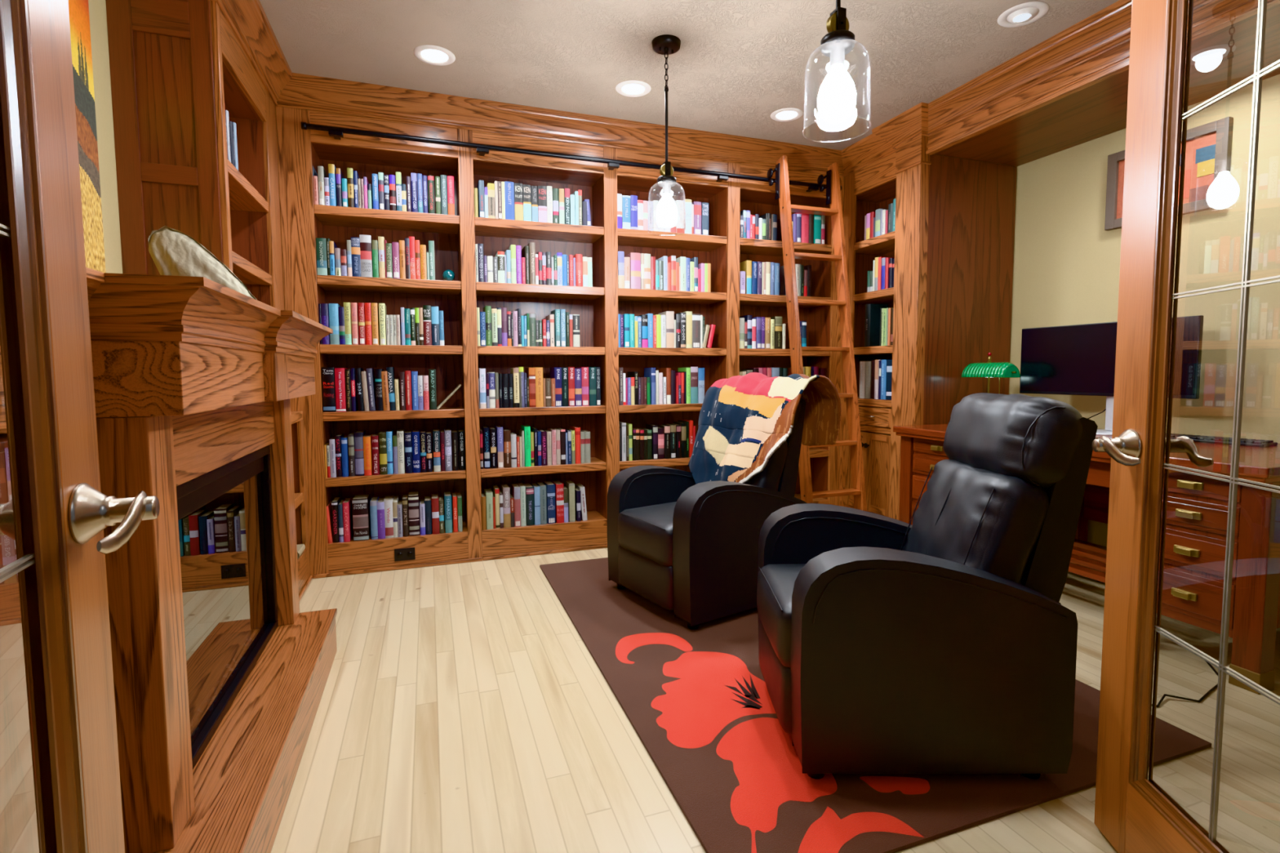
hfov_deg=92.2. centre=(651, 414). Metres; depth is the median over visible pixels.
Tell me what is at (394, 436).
book
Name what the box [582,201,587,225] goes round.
book
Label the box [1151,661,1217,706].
power cord
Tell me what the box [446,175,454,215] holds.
book
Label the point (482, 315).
book
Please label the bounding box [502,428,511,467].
book
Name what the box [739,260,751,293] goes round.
book
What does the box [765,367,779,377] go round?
book
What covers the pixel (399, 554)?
socket
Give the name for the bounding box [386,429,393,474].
book
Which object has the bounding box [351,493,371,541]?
book
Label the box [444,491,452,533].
book
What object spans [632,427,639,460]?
book
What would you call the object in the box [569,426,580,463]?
book
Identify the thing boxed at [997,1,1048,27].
recessed light
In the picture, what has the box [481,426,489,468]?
book
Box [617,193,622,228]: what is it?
book
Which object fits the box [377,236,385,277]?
book
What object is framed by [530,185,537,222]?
book
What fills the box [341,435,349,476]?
book
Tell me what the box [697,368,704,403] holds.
book
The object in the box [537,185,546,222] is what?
book
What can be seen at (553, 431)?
book
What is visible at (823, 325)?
bookcase
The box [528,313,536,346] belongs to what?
book
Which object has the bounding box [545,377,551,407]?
book
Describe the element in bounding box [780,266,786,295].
book
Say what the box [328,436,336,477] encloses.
book
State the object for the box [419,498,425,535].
book
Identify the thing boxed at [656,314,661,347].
book
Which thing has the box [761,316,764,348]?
book
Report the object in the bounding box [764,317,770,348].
book
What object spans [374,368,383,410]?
book
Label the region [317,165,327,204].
book
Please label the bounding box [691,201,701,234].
book
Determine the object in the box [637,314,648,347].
book
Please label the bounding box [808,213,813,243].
book
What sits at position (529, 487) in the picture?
book
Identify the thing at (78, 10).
painting
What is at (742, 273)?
book
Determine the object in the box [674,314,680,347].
book
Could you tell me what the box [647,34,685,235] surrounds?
pendant light
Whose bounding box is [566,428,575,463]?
book
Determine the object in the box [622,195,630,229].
book
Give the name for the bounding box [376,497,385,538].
book
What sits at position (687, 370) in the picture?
book
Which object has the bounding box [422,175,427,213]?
book
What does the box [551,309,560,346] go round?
book
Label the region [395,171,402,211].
book
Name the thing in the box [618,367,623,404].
book
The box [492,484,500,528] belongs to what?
book
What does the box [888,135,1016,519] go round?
wood panel
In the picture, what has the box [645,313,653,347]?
book
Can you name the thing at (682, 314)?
book
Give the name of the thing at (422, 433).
book
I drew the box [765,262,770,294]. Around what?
book
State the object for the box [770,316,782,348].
book
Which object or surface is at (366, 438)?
book
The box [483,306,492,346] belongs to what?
book
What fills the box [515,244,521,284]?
book
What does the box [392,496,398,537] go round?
book
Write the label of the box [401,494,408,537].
book
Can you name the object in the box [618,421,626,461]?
book
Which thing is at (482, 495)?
book
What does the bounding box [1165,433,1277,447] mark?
keyboard
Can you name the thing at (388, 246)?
book
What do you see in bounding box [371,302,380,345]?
book
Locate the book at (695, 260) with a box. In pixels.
[689,257,697,291]
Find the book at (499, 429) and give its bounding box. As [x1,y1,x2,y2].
[494,425,503,467]
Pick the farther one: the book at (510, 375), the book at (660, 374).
the book at (660, 374)
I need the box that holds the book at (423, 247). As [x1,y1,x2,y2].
[420,244,426,279]
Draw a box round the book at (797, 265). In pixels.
[795,263,799,296]
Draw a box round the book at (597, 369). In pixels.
[595,367,600,405]
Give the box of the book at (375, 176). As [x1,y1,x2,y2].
[372,173,379,208]
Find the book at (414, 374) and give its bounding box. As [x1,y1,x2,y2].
[411,371,418,409]
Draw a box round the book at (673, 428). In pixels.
[662,423,675,458]
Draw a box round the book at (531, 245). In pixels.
[527,242,535,284]
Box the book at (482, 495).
[480,492,486,529]
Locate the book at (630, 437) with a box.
[626,422,632,461]
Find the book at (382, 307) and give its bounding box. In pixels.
[378,302,386,345]
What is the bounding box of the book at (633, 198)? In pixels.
[630,195,637,229]
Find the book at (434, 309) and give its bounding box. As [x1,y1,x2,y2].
[431,306,439,345]
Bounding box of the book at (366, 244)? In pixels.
[359,234,373,277]
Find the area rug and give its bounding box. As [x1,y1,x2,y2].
[539,557,1211,852]
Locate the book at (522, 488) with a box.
[516,482,526,526]
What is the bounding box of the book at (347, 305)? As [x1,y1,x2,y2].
[343,302,352,344]
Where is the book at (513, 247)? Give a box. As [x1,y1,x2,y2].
[507,244,516,283]
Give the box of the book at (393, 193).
[389,174,396,210]
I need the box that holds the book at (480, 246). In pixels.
[477,243,484,282]
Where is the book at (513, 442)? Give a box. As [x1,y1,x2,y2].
[511,431,516,467]
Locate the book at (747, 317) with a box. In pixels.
[739,315,751,348]
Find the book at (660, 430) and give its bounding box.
[657,426,664,459]
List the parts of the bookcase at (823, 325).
panel, panel, shelf, shelf, shelf, panel, shelf, panel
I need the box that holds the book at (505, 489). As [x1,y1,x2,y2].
[500,484,511,528]
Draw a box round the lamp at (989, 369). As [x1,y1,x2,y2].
[960,352,1020,394]
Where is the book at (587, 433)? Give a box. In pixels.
[581,429,590,462]
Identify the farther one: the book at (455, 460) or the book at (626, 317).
the book at (626, 317)
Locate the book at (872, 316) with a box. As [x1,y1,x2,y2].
[864,303,888,346]
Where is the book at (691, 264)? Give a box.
[689,262,693,291]
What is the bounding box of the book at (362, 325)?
[357,302,365,344]
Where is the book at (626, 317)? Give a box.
[622,314,629,347]
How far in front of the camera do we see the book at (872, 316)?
4.38 m
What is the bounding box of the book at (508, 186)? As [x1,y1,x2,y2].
[504,181,514,219]
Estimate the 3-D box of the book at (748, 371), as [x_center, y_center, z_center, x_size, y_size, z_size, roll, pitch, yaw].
[0.682,-0.211,4.485,0.046,0.230,0.159,-2,4,-20]
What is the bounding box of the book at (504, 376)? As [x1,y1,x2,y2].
[502,373,508,408]
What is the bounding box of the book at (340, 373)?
[334,368,347,412]
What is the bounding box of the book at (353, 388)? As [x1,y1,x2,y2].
[350,368,358,411]
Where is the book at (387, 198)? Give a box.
[383,174,390,209]
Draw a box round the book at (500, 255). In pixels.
[494,251,505,283]
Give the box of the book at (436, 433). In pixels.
[432,429,440,471]
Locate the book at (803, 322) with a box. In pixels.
[801,320,806,346]
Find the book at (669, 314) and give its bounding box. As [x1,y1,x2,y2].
[658,311,674,347]
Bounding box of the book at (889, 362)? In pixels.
[885,360,892,399]
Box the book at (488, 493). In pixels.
[484,488,493,529]
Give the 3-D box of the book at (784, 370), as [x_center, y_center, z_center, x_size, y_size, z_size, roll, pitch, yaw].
[0.955,-0.225,4.580,0.036,0.243,0.158,-2,4,-20]
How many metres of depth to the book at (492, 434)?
3.83 m
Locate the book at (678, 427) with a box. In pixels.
[670,422,681,457]
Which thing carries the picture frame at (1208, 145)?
attached to the wall at (1066, 265)
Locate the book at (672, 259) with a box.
[667,255,675,290]
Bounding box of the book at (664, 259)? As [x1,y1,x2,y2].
[655,256,667,290]
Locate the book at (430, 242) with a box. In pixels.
[428,240,433,279]
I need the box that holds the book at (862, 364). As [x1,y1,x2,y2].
[858,361,865,398]
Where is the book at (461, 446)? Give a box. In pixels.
[457,429,465,470]
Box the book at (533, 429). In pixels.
[530,426,537,466]
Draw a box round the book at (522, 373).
[520,372,524,407]
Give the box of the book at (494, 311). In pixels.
[491,308,497,346]
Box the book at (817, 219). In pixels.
[813,215,821,244]
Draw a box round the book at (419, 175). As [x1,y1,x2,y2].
[417,173,422,213]
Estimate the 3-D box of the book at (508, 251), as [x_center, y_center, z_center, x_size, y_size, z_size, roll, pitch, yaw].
[-0.905,-0.917,3.860,0.024,0.203,0.156,-2,4,-20]
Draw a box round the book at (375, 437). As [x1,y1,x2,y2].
[371,433,380,475]
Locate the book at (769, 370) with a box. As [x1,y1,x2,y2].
[767,368,771,377]
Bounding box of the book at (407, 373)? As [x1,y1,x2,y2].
[404,370,412,410]
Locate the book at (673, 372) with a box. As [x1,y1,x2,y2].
[671,370,675,404]
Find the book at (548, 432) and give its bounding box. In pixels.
[545,430,551,465]
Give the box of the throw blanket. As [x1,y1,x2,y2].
[687,372,841,484]
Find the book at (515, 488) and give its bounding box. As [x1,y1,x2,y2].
[511,483,520,527]
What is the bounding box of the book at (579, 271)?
[573,253,582,286]
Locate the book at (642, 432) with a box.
[637,428,644,460]
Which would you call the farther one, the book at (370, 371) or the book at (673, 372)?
the book at (673, 372)
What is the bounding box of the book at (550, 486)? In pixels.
[542,480,555,524]
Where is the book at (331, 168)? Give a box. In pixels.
[328,164,337,205]
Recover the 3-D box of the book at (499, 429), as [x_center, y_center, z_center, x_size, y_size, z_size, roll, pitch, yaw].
[-0.969,0.200,3.913,0.035,0.256,0.158,-2,4,-20]
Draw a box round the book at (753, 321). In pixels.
[751,319,755,348]
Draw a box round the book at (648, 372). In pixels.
[644,367,655,404]
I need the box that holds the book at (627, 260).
[624,257,630,288]
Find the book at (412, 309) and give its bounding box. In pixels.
[410,307,416,345]
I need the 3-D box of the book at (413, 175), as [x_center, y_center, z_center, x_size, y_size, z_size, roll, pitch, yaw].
[-1.407,-1.297,3.654,0.031,0.226,0.158,-2,4,-20]
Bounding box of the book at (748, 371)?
[739,369,752,374]
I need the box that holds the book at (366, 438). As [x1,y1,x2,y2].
[363,435,372,475]
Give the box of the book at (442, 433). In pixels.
[440,430,445,471]
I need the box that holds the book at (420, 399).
[417,375,423,409]
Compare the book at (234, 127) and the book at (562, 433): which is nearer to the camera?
the book at (234, 127)
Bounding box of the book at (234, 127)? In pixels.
[232,121,238,169]
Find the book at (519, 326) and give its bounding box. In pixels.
[515,308,521,346]
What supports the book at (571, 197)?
on the bookcase at (597, 305)
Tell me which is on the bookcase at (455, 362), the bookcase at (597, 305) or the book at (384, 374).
the book at (384, 374)
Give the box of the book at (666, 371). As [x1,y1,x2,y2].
[658,368,671,404]
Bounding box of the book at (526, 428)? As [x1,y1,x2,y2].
[520,424,530,466]
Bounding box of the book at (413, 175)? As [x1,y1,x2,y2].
[410,173,417,212]
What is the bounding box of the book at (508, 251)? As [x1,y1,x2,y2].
[504,249,511,283]
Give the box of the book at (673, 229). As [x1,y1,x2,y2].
[670,200,675,232]
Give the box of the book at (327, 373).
[321,367,337,412]
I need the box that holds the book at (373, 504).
[369,496,378,539]
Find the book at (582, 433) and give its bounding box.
[580,430,585,463]
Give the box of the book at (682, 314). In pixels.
[675,312,685,347]
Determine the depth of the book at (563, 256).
3.91 m
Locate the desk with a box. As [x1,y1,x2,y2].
[893,423,1279,694]
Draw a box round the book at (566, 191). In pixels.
[564,188,570,224]
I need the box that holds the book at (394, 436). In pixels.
[392,433,398,474]
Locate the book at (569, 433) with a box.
[564,428,571,464]
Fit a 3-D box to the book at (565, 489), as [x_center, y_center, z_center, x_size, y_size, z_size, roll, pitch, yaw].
[-0.582,0.586,4.077,0.029,0.222,0.157,-2,4,-20]
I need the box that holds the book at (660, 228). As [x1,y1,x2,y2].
[657,200,664,231]
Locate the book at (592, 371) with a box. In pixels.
[588,367,595,405]
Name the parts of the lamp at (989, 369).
lamp shade, post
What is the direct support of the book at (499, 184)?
on the bookcase at (597, 305)
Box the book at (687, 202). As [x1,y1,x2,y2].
[683,199,691,233]
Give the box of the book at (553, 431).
[547,427,556,465]
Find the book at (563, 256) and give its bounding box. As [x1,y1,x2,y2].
[561,254,567,285]
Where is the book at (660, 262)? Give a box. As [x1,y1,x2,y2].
[658,260,663,289]
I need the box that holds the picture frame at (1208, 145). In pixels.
[1104,116,1233,230]
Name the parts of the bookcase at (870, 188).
door, panel, knob, shelf, shelf, shelf, rail, drawer, panel, door, panel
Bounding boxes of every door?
[0,0,159,852]
[1091,0,1279,852]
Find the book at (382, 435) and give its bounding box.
[378,431,387,475]
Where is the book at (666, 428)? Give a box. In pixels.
[657,424,670,458]
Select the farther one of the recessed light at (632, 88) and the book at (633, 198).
the book at (633, 198)
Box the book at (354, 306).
[351,302,359,344]
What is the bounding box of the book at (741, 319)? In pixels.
[739,317,744,348]
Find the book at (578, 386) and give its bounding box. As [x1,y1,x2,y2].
[574,368,582,406]
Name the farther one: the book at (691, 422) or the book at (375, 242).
the book at (691, 422)
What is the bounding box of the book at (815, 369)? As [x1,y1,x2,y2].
[810,366,818,375]
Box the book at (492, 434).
[488,426,496,468]
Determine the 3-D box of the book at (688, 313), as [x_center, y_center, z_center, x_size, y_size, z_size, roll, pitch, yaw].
[0.235,-0.589,4.293,0.043,0.249,0.158,-2,4,-20]
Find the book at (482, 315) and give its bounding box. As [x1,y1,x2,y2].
[479,311,485,346]
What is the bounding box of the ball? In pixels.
[442,269,454,280]
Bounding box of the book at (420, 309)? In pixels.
[418,307,423,345]
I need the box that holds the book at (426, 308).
[422,305,431,345]
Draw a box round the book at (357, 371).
[354,368,364,411]
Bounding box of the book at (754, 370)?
[743,368,758,373]
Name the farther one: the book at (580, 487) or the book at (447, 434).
the book at (580, 487)
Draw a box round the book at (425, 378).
[422,375,429,409]
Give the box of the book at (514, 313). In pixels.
[511,311,518,346]
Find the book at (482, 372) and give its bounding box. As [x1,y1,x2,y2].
[478,368,486,408]
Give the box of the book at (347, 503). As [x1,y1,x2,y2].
[342,497,352,542]
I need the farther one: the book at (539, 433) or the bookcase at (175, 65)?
the book at (539, 433)
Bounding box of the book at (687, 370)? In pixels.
[678,367,690,403]
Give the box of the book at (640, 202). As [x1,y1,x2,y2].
[637,200,643,230]
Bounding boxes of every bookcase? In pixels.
[105,0,312,600]
[275,106,482,578]
[472,130,619,560]
[617,148,740,471]
[739,164,844,506]
[838,152,896,517]
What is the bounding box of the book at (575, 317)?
[572,314,579,346]
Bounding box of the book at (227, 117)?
[225,109,231,162]
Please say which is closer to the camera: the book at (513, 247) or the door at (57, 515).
the door at (57, 515)
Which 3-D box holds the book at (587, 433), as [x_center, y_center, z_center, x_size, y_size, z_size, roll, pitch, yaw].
[-0.443,0.209,4.106,0.035,0.207,0.158,-2,4,-20]
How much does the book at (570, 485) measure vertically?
0.251 m
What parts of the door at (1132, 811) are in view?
lever handle, rail, lever handle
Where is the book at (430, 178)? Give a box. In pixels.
[427,175,434,213]
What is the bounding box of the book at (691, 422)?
[680,419,693,457]
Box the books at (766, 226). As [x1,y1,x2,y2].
[312,165,895,543]
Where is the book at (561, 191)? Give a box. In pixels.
[558,188,564,223]
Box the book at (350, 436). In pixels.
[347,432,355,476]
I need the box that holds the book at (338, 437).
[334,433,343,477]
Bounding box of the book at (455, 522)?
[451,492,457,532]
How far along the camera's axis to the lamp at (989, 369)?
3.72 m
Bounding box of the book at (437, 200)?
[435,176,440,213]
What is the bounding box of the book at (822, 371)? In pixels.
[818,368,826,376]
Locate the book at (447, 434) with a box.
[444,428,452,471]
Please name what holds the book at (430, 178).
on the bookcase at (455, 362)
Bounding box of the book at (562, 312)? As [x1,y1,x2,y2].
[560,309,565,346]
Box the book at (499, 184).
[497,181,502,218]
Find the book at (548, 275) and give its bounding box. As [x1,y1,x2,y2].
[546,251,551,284]
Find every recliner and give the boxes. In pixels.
[606,398,807,629]
[756,393,1097,779]
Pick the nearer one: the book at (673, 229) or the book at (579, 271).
the book at (579, 271)
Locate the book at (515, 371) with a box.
[510,368,519,407]
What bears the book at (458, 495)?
on the bookcase at (455, 362)
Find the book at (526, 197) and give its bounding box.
[522,184,531,221]
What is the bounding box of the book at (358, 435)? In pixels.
[354,430,365,475]
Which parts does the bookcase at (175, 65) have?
panel, panel, shelf, panel, shelf, panel, shelf, panel, shoe moulding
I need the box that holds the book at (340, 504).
[337,499,344,542]
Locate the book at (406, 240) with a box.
[404,238,410,279]
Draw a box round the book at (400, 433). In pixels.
[396,429,405,473]
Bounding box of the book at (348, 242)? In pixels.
[346,240,351,276]
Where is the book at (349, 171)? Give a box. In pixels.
[346,168,355,207]
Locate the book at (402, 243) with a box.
[399,240,405,278]
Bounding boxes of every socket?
[397,552,402,557]
[407,551,412,556]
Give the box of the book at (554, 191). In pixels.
[551,187,558,223]
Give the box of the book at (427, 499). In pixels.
[424,495,431,534]
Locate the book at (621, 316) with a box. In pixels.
[620,314,623,346]
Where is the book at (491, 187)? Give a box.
[486,182,494,218]
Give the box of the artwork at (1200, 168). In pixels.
[1116,132,1216,218]
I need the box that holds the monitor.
[1019,315,1203,435]
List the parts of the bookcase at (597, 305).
panel, panel, shelf, shelf, shelf, shelf, shelf, panel, shoe moulding, panel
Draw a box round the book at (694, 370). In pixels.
[684,366,697,403]
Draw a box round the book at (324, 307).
[320,303,330,344]
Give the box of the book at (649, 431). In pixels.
[643,427,652,459]
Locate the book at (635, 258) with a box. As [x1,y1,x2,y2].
[624,252,640,288]
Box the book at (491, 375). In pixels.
[486,372,495,408]
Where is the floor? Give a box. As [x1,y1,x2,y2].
[271,544,1279,852]
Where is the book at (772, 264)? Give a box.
[769,262,774,294]
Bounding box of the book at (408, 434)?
[404,430,413,473]
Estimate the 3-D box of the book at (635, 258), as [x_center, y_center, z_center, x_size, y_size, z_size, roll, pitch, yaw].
[-0.130,-0.956,4.139,0.068,0.236,0.158,-2,4,-20]
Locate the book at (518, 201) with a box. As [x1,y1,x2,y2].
[513,182,523,220]
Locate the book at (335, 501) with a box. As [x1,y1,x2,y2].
[331,496,341,542]
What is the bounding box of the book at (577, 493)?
[574,487,581,521]
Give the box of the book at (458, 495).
[456,492,462,531]
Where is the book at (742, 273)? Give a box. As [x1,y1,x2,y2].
[739,271,745,293]
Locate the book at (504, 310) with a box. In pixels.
[501,307,507,346]
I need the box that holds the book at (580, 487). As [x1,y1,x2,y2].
[574,483,586,520]
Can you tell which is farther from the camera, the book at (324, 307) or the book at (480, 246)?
the book at (480, 246)
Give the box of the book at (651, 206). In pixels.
[647,200,653,231]
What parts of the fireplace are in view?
mantel crown, header panel, glass, firebox frame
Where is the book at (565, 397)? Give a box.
[561,367,568,406]
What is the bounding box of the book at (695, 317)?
[692,314,700,347]
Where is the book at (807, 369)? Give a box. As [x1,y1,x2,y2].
[803,366,810,377]
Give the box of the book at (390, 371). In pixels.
[386,367,395,410]
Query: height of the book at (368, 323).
0.240 m
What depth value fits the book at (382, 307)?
3.57 m
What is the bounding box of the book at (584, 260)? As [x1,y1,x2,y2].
[582,257,587,286]
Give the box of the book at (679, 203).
[675,200,684,233]
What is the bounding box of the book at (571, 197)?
[569,194,574,224]
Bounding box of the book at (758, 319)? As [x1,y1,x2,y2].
[751,316,761,348]
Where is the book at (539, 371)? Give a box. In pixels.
[535,367,543,407]
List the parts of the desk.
leg, drawer, drawer panel, drawer, drawer panel, drawer panel, drawer, drawer, drawer panel, pull, pull, leg, modesty panel, pencil drawer, pull, pull, pull, drawer panel, pull, drawer panel, drawer panel, rail, drawer, drawer panel, drawer, drawer, drawer, leg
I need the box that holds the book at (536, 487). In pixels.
[530,482,540,524]
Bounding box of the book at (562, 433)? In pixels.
[555,427,565,464]
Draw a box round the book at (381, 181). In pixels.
[377,172,385,209]
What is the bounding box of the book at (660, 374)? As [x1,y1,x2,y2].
[658,372,662,404]
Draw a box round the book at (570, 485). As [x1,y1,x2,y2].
[564,480,575,522]
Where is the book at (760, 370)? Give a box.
[758,368,762,373]
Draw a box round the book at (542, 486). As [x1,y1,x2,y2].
[536,481,546,524]
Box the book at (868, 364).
[864,361,871,398]
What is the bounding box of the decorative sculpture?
[147,225,256,299]
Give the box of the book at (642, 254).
[640,253,644,288]
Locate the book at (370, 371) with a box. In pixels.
[365,368,376,411]
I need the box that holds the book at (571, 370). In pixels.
[568,367,574,406]
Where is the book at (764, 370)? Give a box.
[762,368,767,376]
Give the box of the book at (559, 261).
[555,252,562,285]
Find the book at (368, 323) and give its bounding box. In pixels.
[364,302,372,344]
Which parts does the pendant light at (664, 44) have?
rod, lamp shade, chain, bulb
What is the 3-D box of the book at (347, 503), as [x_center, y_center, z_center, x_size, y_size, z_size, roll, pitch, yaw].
[-1.794,0.618,3.635,0.032,0.231,0.158,-2,4,-20]
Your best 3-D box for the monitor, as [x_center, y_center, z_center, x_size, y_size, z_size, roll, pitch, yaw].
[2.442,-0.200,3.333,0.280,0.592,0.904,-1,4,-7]
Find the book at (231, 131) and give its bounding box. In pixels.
[229,120,235,166]
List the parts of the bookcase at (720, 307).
shelf, shelf, panel, panel, shelf, shelf, shelf, panel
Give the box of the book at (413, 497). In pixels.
[408,491,419,536]
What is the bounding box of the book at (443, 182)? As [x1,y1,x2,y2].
[440,174,448,214]
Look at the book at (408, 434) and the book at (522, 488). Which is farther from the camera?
the book at (522, 488)
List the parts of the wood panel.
alcove panel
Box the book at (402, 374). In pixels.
[399,371,405,410]
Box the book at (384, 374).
[381,371,390,410]
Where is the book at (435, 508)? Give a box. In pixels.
[431,493,439,534]
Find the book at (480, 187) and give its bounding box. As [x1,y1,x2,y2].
[476,180,484,217]
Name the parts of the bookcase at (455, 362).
panel, panel, shelf, shelf, shelf, panel, shelf, shelf, shoe moulding, panel, panel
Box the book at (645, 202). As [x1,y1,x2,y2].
[643,200,648,230]
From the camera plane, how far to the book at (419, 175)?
3.59 m
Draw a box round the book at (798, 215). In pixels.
[796,213,801,242]
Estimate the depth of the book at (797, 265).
4.48 m
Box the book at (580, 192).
[577,189,582,225]
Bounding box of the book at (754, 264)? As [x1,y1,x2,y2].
[751,261,757,293]
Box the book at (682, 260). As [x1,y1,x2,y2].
[675,256,685,290]
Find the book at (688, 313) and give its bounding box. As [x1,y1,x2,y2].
[682,311,692,347]
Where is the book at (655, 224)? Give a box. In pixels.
[652,200,658,231]
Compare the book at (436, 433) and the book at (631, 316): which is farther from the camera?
the book at (631, 316)
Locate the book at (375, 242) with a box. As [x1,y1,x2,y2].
[371,240,379,277]
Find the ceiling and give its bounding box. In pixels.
[259,0,1119,156]
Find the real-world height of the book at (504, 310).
0.237 m
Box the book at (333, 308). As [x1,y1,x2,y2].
[328,303,341,344]
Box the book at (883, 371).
[880,360,886,399]
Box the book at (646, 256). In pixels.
[644,253,650,289]
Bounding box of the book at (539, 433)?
[537,429,542,466]
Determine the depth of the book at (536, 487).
3.94 m
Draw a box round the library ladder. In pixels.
[767,155,866,511]
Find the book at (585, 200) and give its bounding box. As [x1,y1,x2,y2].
[582,199,591,226]
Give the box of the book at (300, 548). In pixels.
[297,543,305,559]
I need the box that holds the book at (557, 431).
[551,427,560,464]
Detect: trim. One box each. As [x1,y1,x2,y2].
[211,0,1215,176]
[925,0,1279,155]
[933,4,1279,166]
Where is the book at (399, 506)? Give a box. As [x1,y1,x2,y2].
[396,500,403,537]
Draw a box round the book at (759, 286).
[756,261,762,294]
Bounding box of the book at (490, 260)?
[486,255,493,282]
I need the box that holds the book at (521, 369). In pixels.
[515,367,523,407]
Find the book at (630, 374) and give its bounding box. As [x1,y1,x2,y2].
[627,371,638,404]
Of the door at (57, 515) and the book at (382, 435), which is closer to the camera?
the door at (57, 515)
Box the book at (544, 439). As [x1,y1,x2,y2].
[539,429,546,466]
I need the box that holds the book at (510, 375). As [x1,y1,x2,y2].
[507,373,513,408]
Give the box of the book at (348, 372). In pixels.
[345,369,351,411]
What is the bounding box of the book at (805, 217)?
[795,213,808,243]
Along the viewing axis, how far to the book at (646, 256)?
4.09 m
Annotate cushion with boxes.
[617,501,676,566]
[744,440,788,491]
[756,563,806,667]
[902,458,1050,584]
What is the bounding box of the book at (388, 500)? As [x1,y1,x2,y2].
[383,494,394,537]
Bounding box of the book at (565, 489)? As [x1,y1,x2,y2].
[563,484,568,522]
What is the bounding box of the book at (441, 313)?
[438,311,444,345]
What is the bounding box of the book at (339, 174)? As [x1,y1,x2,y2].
[335,168,343,206]
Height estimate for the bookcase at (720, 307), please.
2.605 m
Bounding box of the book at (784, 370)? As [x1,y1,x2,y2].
[782,368,787,377]
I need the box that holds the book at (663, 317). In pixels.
[660,315,666,347]
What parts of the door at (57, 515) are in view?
lever handle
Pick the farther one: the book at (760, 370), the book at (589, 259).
the book at (760, 370)
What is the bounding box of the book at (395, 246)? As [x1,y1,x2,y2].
[391,242,399,278]
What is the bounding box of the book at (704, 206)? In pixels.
[701,202,708,235]
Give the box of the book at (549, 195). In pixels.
[546,186,552,222]
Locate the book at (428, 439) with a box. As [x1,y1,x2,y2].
[426,431,432,471]
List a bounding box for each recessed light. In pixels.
[413,44,455,65]
[615,80,650,97]
[770,107,803,121]
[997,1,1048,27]
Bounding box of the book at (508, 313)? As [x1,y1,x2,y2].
[506,311,511,346]
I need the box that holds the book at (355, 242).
[351,236,360,276]
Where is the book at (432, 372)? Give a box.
[428,368,436,409]
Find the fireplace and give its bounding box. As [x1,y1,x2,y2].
[0,266,337,852]
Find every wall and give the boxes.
[88,0,122,273]
[275,106,844,505]
[954,74,1279,563]
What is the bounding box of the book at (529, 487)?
[524,483,534,525]
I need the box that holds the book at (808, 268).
[804,265,811,296]
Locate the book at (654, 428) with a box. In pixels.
[645,423,657,459]
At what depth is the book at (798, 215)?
4.47 m
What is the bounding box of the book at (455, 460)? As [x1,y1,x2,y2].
[450,430,458,471]
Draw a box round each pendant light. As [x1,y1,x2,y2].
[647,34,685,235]
[802,0,871,142]
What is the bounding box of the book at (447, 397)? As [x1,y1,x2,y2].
[436,383,461,408]
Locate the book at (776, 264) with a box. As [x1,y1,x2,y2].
[774,262,779,295]
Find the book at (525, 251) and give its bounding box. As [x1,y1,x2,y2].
[521,245,529,284]
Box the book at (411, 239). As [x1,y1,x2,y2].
[408,236,416,279]
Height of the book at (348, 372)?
0.242 m
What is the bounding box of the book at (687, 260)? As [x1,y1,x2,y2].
[685,257,689,291]
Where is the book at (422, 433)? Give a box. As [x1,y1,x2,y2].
[419,431,426,472]
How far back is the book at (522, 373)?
3.86 m
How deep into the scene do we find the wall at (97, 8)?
2.22 m
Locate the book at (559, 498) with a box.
[551,480,564,523]
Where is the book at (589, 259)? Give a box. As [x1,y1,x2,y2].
[587,257,592,286]
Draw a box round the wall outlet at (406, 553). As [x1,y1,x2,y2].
[394,546,415,561]
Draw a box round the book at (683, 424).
[673,421,685,457]
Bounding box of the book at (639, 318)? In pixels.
[637,316,641,347]
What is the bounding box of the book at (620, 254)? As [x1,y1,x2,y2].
[617,251,624,288]
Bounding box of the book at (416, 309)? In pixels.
[414,307,419,345]
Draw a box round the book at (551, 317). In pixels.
[546,314,554,346]
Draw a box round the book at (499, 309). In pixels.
[496,307,502,346]
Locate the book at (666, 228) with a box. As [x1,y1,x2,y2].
[664,226,670,231]
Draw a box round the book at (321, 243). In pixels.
[315,237,327,275]
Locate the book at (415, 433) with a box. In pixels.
[411,429,420,472]
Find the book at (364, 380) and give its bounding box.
[360,371,369,411]
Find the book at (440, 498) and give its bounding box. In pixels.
[438,496,444,533]
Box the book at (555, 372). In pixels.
[550,367,561,406]
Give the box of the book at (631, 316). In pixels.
[629,314,634,347]
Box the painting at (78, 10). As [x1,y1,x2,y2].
[67,0,106,272]
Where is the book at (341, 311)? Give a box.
[338,306,345,344]
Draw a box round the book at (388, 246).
[385,243,393,278]
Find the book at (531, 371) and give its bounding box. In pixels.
[524,367,535,407]
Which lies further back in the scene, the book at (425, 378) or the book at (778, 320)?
the book at (778, 320)
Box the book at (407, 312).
[404,308,411,345]
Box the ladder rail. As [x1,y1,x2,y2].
[300,121,842,191]
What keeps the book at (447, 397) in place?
on the bookcase at (455, 362)
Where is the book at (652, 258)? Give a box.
[650,256,655,289]
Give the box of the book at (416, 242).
[414,240,420,279]
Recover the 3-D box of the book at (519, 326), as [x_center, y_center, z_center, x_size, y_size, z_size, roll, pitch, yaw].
[-0.848,-0.549,3.908,0.021,0.233,0.156,-2,4,-20]
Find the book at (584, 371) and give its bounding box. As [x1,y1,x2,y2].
[576,367,589,405]

